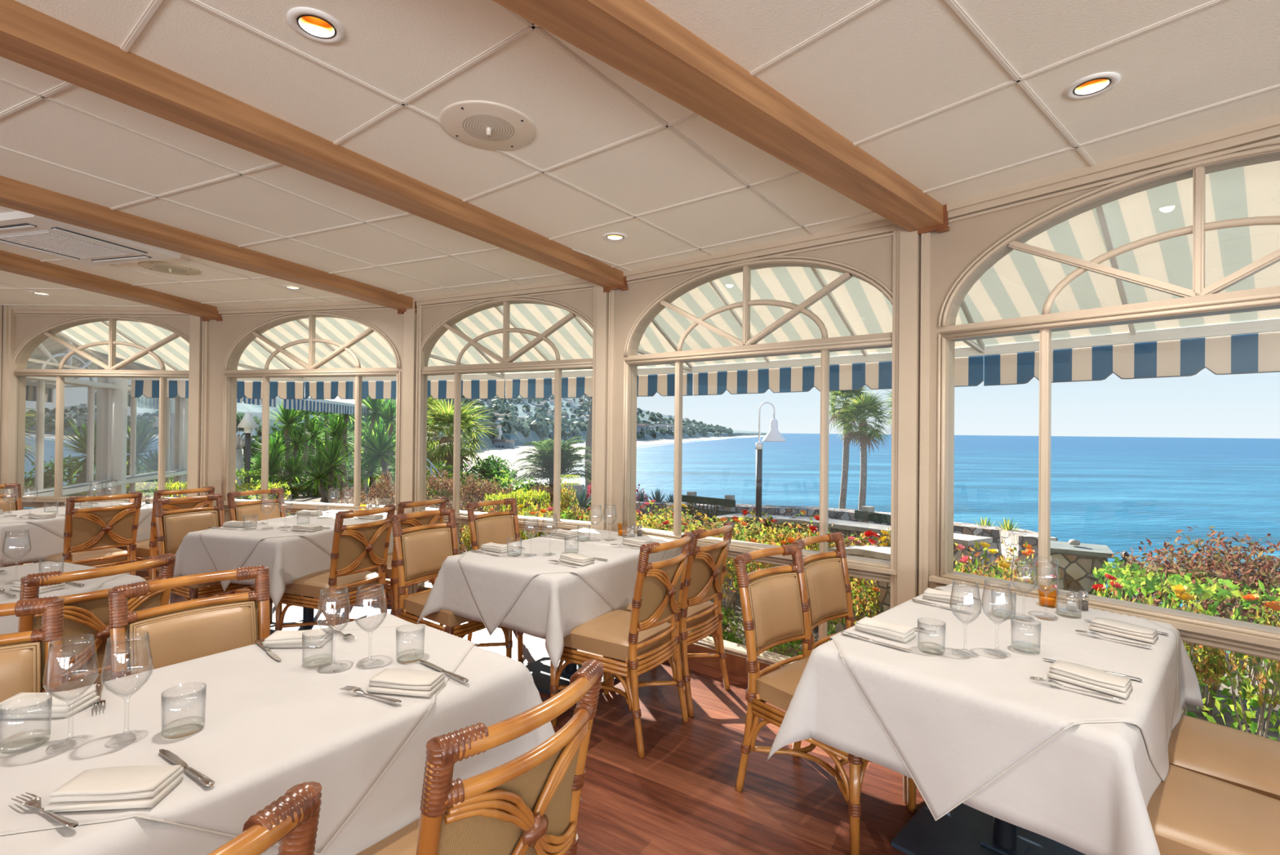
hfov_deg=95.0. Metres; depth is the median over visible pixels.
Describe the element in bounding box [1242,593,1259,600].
flower
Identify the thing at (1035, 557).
bowl
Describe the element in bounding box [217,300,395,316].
trim
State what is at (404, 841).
seat cushion
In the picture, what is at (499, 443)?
house
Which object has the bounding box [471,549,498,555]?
knife
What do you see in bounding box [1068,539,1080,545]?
boulder
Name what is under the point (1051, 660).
knife
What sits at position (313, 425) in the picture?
yucca
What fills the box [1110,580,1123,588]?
flower
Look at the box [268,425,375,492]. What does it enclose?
shrub
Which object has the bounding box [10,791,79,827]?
fork
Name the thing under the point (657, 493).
agave
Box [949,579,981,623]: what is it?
bowl
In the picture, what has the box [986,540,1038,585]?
rose bush
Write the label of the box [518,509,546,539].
rose bush
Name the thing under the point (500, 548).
folded napkin
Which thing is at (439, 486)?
bush
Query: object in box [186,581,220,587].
seat cushion
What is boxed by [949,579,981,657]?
wine glass
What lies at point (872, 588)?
flower
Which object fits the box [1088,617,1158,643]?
folded napkin
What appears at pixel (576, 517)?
rose bush
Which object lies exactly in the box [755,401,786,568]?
lamp post
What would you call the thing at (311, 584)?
seat cushion
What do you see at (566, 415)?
house
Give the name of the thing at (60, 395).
window
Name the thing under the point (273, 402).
awning
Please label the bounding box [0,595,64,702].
rattan chair
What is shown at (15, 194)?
ceiling beam
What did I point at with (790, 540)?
flower
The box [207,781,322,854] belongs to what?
rattan chair
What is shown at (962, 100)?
ceiling
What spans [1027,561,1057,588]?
rose bush
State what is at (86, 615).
rattan chair
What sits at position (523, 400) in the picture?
house
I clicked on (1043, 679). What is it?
fork
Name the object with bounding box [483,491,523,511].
clipped hedge
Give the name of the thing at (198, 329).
trim
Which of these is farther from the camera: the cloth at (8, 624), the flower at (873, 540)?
the flower at (873, 540)
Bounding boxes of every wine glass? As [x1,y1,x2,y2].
[2,528,31,584]
[42,634,98,752]
[100,630,153,746]
[316,586,351,672]
[353,584,386,668]
[522,514,538,556]
[542,512,557,555]
[602,503,616,541]
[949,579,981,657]
[981,578,1013,657]
[1009,556,1037,622]
[1032,556,1060,620]
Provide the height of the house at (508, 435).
10.925 m
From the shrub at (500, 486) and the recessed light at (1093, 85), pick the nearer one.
the recessed light at (1093, 85)
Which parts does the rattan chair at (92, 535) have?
post, rail, woven panel, rail, rail, post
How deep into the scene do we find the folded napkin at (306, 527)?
3.98 m
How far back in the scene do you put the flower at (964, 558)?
3.21 m
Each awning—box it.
[27,320,304,399]
[102,368,276,407]
[237,316,505,399]
[282,381,368,416]
[429,303,693,399]
[637,266,984,395]
[960,160,1279,386]
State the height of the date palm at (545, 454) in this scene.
1.676 m
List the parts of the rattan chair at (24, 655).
rail, rail, woven panel, post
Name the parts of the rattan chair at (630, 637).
leg, leg, post, rail, woven panel, rail, rail, post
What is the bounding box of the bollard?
[1119,551,1166,597]
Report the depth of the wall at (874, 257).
3.89 m
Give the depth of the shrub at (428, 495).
10.43 m
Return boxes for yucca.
[250,445,314,497]
[251,399,317,495]
[281,409,324,493]
[289,433,368,502]
[297,399,352,493]
[301,398,371,497]
[335,395,395,498]
[337,418,395,504]
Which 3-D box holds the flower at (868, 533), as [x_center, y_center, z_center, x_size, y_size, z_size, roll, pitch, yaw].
[1.662,0.772,4.256,0.064,0.028,0.065,-25,18,13]
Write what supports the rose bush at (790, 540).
on the ground at (148, 488)
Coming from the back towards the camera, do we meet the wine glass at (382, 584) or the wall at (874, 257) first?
the wall at (874, 257)
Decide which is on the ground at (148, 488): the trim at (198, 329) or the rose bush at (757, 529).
the rose bush at (757, 529)
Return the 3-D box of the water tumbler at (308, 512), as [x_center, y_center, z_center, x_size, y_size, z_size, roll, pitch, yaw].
[-2.403,0.652,4.186,0.082,0.094,0.082,1,0,0]
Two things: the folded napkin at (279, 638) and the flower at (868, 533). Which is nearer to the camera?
the folded napkin at (279, 638)
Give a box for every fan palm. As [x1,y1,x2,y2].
[391,395,496,477]
[392,395,449,452]
[550,367,652,493]
[816,386,873,508]
[829,389,891,510]
[882,389,891,435]
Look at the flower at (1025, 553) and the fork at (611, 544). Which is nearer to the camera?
the flower at (1025, 553)
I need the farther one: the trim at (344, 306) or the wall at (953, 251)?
the trim at (344, 306)
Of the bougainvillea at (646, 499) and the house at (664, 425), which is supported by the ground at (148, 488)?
the bougainvillea at (646, 499)
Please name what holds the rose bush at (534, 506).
on the ground at (148, 488)
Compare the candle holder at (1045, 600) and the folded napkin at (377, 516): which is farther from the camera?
the folded napkin at (377, 516)
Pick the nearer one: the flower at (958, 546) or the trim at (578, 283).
the flower at (958, 546)
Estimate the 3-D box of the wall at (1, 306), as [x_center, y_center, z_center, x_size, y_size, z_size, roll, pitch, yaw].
[-7.052,0.124,3.199,2.243,2.569,4.556,1,0,0]
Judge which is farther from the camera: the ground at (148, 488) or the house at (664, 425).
the house at (664, 425)
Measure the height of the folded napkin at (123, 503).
0.034 m
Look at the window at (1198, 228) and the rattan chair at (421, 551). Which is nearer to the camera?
the window at (1198, 228)
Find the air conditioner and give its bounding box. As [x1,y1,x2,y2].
[0,210,180,266]
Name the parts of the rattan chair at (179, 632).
post, woven panel, rail, rail, post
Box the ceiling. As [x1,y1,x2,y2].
[0,0,1279,359]
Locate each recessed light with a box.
[29,291,53,295]
[282,284,302,289]
[286,6,345,44]
[602,232,627,241]
[1064,71,1120,99]
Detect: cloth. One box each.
[0,501,152,537]
[0,561,129,634]
[0,623,477,854]
[198,509,396,591]
[457,528,669,635]
[829,586,1177,820]
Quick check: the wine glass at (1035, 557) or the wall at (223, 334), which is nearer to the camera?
the wine glass at (1035, 557)
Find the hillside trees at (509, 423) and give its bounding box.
[281,379,733,493]
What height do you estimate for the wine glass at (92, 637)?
0.228 m
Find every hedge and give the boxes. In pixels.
[155,475,173,497]
[155,480,186,497]
[235,467,261,499]
[235,480,291,516]
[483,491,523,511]
[508,488,550,512]
[826,595,882,641]
[1092,556,1279,729]
[1107,563,1279,740]
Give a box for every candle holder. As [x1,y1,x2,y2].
[617,523,627,535]
[1037,585,1057,607]
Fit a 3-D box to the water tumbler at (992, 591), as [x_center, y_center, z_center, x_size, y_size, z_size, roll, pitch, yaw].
[1.401,0.678,2.260,0.082,0.094,0.082,1,0,0]
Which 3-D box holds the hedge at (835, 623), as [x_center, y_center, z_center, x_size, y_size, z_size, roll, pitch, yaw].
[1.589,1.379,4.042,0.561,0.493,0.397,0,0,35]
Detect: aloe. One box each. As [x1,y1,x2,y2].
[974,515,994,526]
[993,516,1019,530]
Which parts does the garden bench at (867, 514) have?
concrete post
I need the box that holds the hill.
[136,379,767,484]
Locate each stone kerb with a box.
[704,513,992,576]
[827,544,890,640]
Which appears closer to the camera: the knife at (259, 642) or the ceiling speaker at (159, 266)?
the knife at (259, 642)
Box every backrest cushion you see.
[0,498,13,511]
[0,644,36,702]
[133,603,252,673]
[166,511,217,552]
[236,504,279,521]
[404,529,451,577]
[475,516,514,548]
[749,576,802,648]
[804,560,846,622]
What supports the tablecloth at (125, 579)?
on the dining table
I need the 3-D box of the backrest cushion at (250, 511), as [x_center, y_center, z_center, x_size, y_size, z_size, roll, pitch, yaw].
[-3.080,0.759,4.733,0.088,0.258,0.336,0,0,25]
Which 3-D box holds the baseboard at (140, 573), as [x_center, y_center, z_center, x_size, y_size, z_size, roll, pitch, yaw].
[-5.083,1.389,5.495,1.862,0.110,0.032,1,0,0]
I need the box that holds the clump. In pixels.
[545,506,586,534]
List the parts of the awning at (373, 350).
support arm, support arm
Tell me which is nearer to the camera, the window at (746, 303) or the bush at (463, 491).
the window at (746, 303)
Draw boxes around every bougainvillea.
[585,480,591,510]
[635,484,649,500]
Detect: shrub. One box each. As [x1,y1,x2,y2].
[241,432,291,481]
[243,445,322,488]
[251,469,336,497]
[253,413,331,458]
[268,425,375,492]
[306,457,395,495]
[317,414,395,458]
[346,432,395,488]
[349,418,436,486]
[394,457,444,493]
[426,460,466,486]
[426,485,448,505]
[426,486,446,507]
[429,469,489,508]
[445,485,487,511]
[452,457,515,488]
[475,453,518,482]
[480,466,535,493]
[487,482,515,491]
[490,486,513,497]
[502,480,548,510]
[514,478,548,506]
[515,479,547,491]
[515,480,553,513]
[520,489,551,511]
[551,497,591,515]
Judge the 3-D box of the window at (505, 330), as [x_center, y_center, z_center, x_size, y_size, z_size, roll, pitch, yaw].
[-1.084,0.174,4.592,1.744,2.408,0.847,1,0,0]
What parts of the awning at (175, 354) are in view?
support arm, support arm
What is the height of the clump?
0.824 m
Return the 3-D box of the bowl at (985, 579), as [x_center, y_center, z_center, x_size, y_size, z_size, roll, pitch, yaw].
[1.143,0.559,1.876,0.089,0.134,0.089,1,0,0]
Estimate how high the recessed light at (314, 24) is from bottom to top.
0.080 m
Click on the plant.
(567, 475)
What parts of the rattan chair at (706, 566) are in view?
leg, post, rail, woven panel, rail, rail, post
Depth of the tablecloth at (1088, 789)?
1.46 m
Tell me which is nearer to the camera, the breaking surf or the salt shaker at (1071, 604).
the salt shaker at (1071, 604)
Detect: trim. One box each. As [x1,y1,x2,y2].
[0,305,17,494]
[11,306,191,317]
[25,376,128,495]
[125,386,188,496]
[186,315,208,496]
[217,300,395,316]
[401,297,424,595]
[414,278,595,307]
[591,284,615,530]
[622,218,897,284]
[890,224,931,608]
[946,114,1279,223]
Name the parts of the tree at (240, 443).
crown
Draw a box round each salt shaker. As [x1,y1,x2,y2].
[629,524,635,536]
[1066,591,1077,611]
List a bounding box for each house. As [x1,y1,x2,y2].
[492,424,502,439]
[493,417,504,423]
[493,439,515,448]
[503,432,515,445]
[520,398,528,404]
[526,411,533,416]
[549,400,554,404]
[561,413,568,417]
[567,401,574,406]
[571,407,577,413]
[636,422,640,434]
[640,422,649,434]
[640,423,646,435]
[653,423,662,430]
[662,423,667,429]
[666,423,674,431]
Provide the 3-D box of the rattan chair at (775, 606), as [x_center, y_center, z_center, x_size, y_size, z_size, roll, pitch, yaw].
[0.717,1.007,2.350,0.482,0.958,0.620,1,-1,-41]
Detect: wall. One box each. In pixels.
[0,305,2,413]
[14,313,190,569]
[23,331,111,563]
[23,354,131,509]
[106,391,182,497]
[205,307,404,580]
[419,287,593,589]
[613,232,893,663]
[635,500,1057,583]
[918,136,1279,661]
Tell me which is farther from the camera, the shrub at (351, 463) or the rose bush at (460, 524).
the shrub at (351, 463)
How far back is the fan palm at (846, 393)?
20.89 m
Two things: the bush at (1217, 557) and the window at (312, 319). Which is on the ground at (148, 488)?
the bush at (1217, 557)
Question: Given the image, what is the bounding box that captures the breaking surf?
[513,435,760,488]
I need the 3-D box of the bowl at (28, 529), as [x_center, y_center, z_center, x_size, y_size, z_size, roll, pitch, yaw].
[-2.760,0.524,2.599,0.089,0.134,0.089,1,0,0]
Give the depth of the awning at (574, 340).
5.57 m
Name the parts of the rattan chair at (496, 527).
post, woven panel, rail, rail, post, leg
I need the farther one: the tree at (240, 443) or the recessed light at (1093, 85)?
the tree at (240, 443)
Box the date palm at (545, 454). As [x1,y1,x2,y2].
[507,435,591,500]
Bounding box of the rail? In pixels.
[426,457,442,489]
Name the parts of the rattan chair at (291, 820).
rail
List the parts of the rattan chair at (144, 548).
post, woven panel, rail, rail, post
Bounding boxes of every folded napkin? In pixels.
[0,688,99,719]
[9,580,65,593]
[27,511,56,519]
[44,764,183,812]
[64,501,88,506]
[118,502,142,507]
[222,520,255,527]
[262,627,331,648]
[291,524,323,531]
[296,509,323,515]
[356,513,383,519]
[365,667,444,697]
[480,542,513,552]
[551,528,578,537]
[559,552,594,565]
[621,537,653,546]
[854,616,915,642]
[922,587,973,606]
[1047,659,1133,698]
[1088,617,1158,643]
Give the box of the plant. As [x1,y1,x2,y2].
[560,474,580,484]
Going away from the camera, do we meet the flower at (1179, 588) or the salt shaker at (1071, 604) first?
the salt shaker at (1071, 604)
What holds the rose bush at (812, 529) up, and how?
on the ground at (148, 488)
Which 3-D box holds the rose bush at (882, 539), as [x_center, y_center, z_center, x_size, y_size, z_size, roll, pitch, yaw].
[1.787,1.162,4.196,0.220,0.907,0.224,1,0,-31]
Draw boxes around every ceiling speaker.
[137,261,200,275]
[439,100,536,150]
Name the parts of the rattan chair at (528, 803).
post, woven panel, rail, rail, post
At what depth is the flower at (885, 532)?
4.21 m
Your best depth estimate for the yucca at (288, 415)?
16.74 m
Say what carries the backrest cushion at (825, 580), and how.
on the rattan chair at (827, 580)
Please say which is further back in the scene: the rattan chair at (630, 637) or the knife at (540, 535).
the knife at (540, 535)
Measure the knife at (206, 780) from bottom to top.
0.008 m
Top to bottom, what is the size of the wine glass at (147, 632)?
0.228 m
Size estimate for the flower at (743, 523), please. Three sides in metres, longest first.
0.065 x 0.064 x 0.028 m
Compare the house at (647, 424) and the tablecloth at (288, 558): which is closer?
the tablecloth at (288, 558)
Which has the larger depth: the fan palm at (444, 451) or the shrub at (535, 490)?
the fan palm at (444, 451)
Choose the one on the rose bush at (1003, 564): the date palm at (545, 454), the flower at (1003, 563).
the flower at (1003, 563)
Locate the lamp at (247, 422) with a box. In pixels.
[237,411,259,499]
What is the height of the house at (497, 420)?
10.326 m
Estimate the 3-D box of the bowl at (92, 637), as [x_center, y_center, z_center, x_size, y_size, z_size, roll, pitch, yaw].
[-1.245,0.531,1.285,0.089,0.134,0.089,1,0,0]
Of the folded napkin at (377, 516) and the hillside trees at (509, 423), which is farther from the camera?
the hillside trees at (509, 423)
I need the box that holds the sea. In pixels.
[510,433,1279,661]
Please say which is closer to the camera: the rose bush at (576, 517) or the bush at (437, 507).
the rose bush at (576, 517)
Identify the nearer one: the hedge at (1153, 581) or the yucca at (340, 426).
the hedge at (1153, 581)
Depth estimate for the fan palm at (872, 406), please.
19.78 m
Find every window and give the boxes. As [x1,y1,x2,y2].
[13,314,189,570]
[23,332,114,508]
[126,390,184,497]
[135,413,174,474]
[221,310,400,521]
[412,295,606,590]
[617,255,897,666]
[928,140,1279,660]
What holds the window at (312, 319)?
in the wall at (223, 334)
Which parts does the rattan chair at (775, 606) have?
post, rail, rail, woven panel, rail, post, leg, leg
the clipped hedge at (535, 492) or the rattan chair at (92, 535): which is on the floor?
the rattan chair at (92, 535)
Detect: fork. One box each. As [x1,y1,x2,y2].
[0,587,16,595]
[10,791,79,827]
[93,682,105,711]
[328,624,356,639]
[339,685,401,702]
[548,560,577,565]
[611,543,639,547]
[914,626,936,632]
[935,588,981,600]
[1030,675,1122,699]
[1075,629,1151,646]
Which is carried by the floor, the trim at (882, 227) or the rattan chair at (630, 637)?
the rattan chair at (630, 637)
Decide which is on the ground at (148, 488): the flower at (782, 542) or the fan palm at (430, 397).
the fan palm at (430, 397)
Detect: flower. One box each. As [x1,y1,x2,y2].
[539,508,546,513]
[547,506,553,511]
[662,520,669,524]
[720,516,727,520]
[741,521,748,525]
[778,540,786,544]
[786,537,795,543]
[808,525,817,530]
[848,536,855,540]
[864,529,873,536]
[868,537,876,544]
[871,532,879,536]
[871,586,879,591]
[878,535,887,541]
[880,529,888,534]
[955,543,964,550]
[958,559,968,563]
[961,555,971,560]
[980,541,990,547]
[988,548,998,553]
[999,560,1010,568]
[1013,576,1024,582]
[1021,551,1031,555]
[1022,543,1032,548]
[1025,548,1035,553]
[1092,583,1105,591]
[1104,573,1116,580]
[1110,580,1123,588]
[1172,584,1186,592]
[1175,591,1191,600]
[1180,591,1196,599]
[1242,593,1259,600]
[1262,600,1279,607]
[1269,604,1279,610]
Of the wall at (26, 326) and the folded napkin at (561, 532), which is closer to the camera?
the folded napkin at (561, 532)
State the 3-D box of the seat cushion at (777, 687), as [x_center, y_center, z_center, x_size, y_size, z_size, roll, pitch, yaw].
[0.758,1.028,2.302,0.442,0.100,0.455,1,-1,-41]
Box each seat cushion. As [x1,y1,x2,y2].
[33,547,127,566]
[61,670,111,691]
[117,538,158,557]
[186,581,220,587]
[284,568,377,599]
[355,817,419,854]
[368,552,392,578]
[404,590,472,626]
[563,608,671,660]
[625,600,714,628]
[755,655,809,711]
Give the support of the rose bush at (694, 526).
on the ground at (148, 488)
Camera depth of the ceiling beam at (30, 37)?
2.04 m
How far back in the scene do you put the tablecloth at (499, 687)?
1.43 m
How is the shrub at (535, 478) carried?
on the ground at (148, 488)
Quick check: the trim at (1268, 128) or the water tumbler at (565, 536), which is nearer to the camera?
the trim at (1268, 128)
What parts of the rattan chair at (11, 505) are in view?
rail, rail, post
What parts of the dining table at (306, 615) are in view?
plate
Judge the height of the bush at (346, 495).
0.688 m
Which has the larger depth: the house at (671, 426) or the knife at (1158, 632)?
the house at (671, 426)
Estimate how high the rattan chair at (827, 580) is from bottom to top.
0.958 m
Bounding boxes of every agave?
[569,484,591,519]
[635,491,648,501]
[644,486,668,502]
[664,493,673,502]
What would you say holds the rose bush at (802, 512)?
on the ground at (148, 488)
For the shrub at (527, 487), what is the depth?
10.32 m
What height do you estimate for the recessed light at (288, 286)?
0.080 m
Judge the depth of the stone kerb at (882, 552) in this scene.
3.95 m
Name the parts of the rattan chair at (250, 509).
post, rail, rail, woven panel, leg, post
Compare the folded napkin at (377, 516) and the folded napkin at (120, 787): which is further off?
the folded napkin at (377, 516)
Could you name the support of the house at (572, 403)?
on the hill
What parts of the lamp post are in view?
lamp shade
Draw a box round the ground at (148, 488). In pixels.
[115,481,1279,741]
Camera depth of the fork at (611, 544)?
3.53 m
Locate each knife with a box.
[66,582,84,586]
[159,748,215,786]
[208,526,237,528]
[254,639,280,660]
[418,659,468,682]
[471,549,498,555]
[539,534,568,538]
[840,631,911,650]
[911,598,972,613]
[1041,657,1142,680]
[1084,619,1168,635]
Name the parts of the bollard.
post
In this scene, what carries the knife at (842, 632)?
on the cloth at (953, 740)
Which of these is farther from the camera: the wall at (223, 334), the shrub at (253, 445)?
the shrub at (253, 445)
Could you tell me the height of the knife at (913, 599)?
0.008 m
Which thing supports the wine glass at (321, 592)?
on the cloth at (272, 726)
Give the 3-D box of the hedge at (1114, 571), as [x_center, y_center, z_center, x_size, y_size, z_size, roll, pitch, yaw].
[3.259,1.231,3.344,0.353,0.847,1.123,1,0,-38]
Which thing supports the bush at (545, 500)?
on the ground at (148, 488)
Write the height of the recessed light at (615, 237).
0.080 m
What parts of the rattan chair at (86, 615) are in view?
post, rail, woven panel, rail, rail, post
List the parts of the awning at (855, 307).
support arm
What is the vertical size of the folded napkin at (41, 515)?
0.034 m
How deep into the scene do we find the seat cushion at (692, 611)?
3.24 m
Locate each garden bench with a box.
[681,491,735,524]
[854,505,890,524]
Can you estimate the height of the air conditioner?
0.052 m
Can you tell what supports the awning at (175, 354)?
attached to the wall at (26, 326)
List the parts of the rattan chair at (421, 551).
post, rail, rail, rail, woven panel, post, leg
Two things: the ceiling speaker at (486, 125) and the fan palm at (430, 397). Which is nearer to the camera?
the ceiling speaker at (486, 125)
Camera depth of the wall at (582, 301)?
4.76 m
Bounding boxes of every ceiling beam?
[0,0,627,293]
[0,175,417,314]
[0,249,222,321]
[492,0,949,234]
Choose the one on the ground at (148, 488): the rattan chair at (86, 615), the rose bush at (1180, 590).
the rose bush at (1180, 590)
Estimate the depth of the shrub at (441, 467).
12.35 m
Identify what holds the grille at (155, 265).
attached to the ceiling speaker at (159, 266)
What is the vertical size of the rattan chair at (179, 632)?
0.958 m
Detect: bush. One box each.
[331,485,377,504]
[366,471,395,505]
[426,467,462,507]
[426,497,450,508]
[433,471,498,528]
[450,499,501,553]
[458,524,471,554]
[460,510,486,551]
[462,476,521,511]
[503,503,528,515]
[517,508,575,539]
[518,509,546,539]
[520,504,551,540]
[520,508,552,540]
[522,481,553,511]
[531,500,553,513]
[534,506,567,537]
[562,508,591,521]
[635,499,683,528]
[635,510,669,530]
[635,520,662,529]
[640,512,697,533]
[657,503,704,530]
[681,512,739,567]
[706,516,770,616]
[711,535,756,636]
[723,508,775,541]
[730,529,795,589]
[731,516,795,567]
[752,521,818,570]
[777,510,819,546]
[784,515,849,632]
[807,536,861,548]
[831,577,879,631]
[844,529,887,595]
[878,528,890,546]
[953,540,1030,583]
[953,542,994,576]
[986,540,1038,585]
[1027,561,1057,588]
[1090,537,1274,653]
[1092,572,1133,601]
[1108,524,1279,716]
[1154,529,1279,689]
[1156,584,1227,715]
[1191,542,1279,695]
[1192,590,1279,737]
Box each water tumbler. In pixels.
[0,693,52,753]
[38,555,64,571]
[160,681,206,738]
[296,511,310,524]
[302,626,333,668]
[395,624,425,662]
[506,537,521,555]
[564,536,578,553]
[577,524,590,541]
[622,523,635,537]
[917,617,946,654]
[991,588,1016,618]
[1010,617,1040,653]
[1056,589,1082,617]
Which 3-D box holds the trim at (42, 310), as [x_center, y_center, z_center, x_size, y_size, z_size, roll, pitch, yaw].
[-5.057,-1.084,5.503,1.862,0.081,0.062,1,0,0]
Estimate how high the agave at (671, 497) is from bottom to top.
0.307 m
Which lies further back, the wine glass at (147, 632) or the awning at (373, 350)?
the awning at (373, 350)
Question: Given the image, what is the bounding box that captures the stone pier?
[1049,540,1114,595]
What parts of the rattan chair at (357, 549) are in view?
leg, post, leg, rail, woven panel, rail, rail, post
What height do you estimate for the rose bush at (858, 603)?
0.786 m
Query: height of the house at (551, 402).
13.804 m
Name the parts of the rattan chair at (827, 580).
post, rail, woven panel, rail, rail, post, leg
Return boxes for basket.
[687,502,719,528]
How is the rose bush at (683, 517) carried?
on the ground at (148, 488)
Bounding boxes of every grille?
[0,230,132,258]
[155,265,186,272]
[462,115,514,141]
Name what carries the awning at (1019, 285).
attached to the wall at (953, 251)
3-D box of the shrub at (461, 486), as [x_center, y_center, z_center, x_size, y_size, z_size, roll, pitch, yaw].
[-2.975,1.320,10.207,0.942,0.689,0.952,0,0,36]
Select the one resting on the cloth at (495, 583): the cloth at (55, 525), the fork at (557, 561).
the fork at (557, 561)
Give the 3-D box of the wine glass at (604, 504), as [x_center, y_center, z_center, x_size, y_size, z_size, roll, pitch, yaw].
[-0.194,0.605,3.752,0.089,0.228,0.089,1,0,0]
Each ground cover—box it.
[697,604,745,644]
[765,639,802,656]
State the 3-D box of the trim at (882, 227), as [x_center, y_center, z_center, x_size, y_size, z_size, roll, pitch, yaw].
[0.563,-1.039,3.595,1.667,0.081,1.282,1,0,0]
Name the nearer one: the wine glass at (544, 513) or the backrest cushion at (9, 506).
the wine glass at (544, 513)
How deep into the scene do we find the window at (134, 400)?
8.36 m
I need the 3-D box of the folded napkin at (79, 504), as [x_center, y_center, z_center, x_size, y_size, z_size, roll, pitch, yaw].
[-4.915,0.663,5.119,0.178,0.034,0.098,0,0,22]
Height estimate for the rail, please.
1.330 m
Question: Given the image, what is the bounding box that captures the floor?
[168,584,925,854]
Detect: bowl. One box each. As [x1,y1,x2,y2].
[2,528,31,559]
[42,634,98,701]
[100,630,153,697]
[316,586,351,634]
[353,584,386,631]
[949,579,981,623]
[981,578,1013,622]
[1009,556,1037,593]
[1032,556,1060,591]
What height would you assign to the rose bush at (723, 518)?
0.851 m
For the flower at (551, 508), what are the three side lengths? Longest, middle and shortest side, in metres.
0.065 x 0.064 x 0.028 m
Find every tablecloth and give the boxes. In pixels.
[0,501,151,567]
[0,612,582,854]
[25,560,146,591]
[173,509,393,607]
[417,527,681,671]
[766,583,1204,854]
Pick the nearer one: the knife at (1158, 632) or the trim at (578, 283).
the knife at (1158, 632)
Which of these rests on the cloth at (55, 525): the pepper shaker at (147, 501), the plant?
the pepper shaker at (147, 501)
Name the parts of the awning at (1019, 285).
support arm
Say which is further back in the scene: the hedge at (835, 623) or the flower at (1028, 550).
the hedge at (835, 623)
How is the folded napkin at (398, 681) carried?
on the cloth at (272, 726)
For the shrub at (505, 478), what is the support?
on the ground at (148, 488)
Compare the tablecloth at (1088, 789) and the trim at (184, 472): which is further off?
the trim at (184, 472)
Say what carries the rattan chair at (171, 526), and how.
on the floor
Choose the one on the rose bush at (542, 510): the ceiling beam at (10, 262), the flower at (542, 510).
the flower at (542, 510)
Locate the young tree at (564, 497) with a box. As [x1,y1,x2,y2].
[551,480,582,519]
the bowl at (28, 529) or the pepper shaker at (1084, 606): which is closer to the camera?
the pepper shaker at (1084, 606)
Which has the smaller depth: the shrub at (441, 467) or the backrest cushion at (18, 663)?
the backrest cushion at (18, 663)
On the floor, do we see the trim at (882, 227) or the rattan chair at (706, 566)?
the rattan chair at (706, 566)
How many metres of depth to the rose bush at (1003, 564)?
2.96 m
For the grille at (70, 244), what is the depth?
3.44 m
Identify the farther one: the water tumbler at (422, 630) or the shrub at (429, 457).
the shrub at (429, 457)
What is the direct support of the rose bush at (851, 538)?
on the ground at (148, 488)
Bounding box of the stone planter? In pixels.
[560,482,584,515]
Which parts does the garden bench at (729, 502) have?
concrete post, concrete post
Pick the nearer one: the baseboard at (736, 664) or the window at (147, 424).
the baseboard at (736, 664)
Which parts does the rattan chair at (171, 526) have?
post, rail, rail, woven panel, post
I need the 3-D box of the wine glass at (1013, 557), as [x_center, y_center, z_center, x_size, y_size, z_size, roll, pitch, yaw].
[1.457,0.612,2.227,0.089,0.228,0.089,1,0,0]
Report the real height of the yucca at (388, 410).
3.309 m
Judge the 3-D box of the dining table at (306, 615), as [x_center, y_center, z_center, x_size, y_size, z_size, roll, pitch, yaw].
[-2.461,1.089,4.363,0.770,0.746,1.200,0,0,17]
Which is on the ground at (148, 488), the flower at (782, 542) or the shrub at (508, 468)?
the shrub at (508, 468)
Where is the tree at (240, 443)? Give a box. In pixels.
[235,410,276,498]
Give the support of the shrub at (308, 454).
on the ground at (148, 488)
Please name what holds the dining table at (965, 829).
on the floor
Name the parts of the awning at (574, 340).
support arm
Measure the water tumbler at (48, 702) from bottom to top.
0.094 m
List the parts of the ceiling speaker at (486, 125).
knob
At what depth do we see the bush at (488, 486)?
8.51 m
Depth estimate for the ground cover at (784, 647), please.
3.98 m
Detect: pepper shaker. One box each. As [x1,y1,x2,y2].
[144,495,150,503]
[636,524,642,535]
[1077,590,1088,610]
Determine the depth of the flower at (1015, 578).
2.85 m
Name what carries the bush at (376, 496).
on the ground at (148, 488)
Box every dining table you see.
[270,595,367,635]
[524,648,622,703]
[891,802,1085,854]
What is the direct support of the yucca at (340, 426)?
on the ground at (148, 488)
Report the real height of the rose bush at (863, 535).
0.868 m
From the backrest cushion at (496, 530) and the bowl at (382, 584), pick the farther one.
the backrest cushion at (496, 530)
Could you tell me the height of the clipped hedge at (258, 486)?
0.805 m
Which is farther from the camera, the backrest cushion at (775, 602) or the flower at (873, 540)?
the flower at (873, 540)
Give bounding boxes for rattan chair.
[0,482,33,566]
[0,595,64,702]
[17,552,176,691]
[33,491,142,575]
[107,564,270,679]
[117,485,214,596]
[152,493,257,603]
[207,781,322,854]
[226,487,324,623]
[275,503,395,630]
[344,496,447,617]
[355,658,604,854]
[391,507,512,657]
[466,497,523,661]
[549,531,693,758]
[608,520,734,716]
[733,543,916,854]
[791,532,906,804]
[1146,764,1279,854]
[1168,714,1279,799]
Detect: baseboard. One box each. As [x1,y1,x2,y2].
[135,570,159,580]
[216,583,399,599]
[680,643,782,677]
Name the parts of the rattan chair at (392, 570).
leg, post, woven panel, rail, post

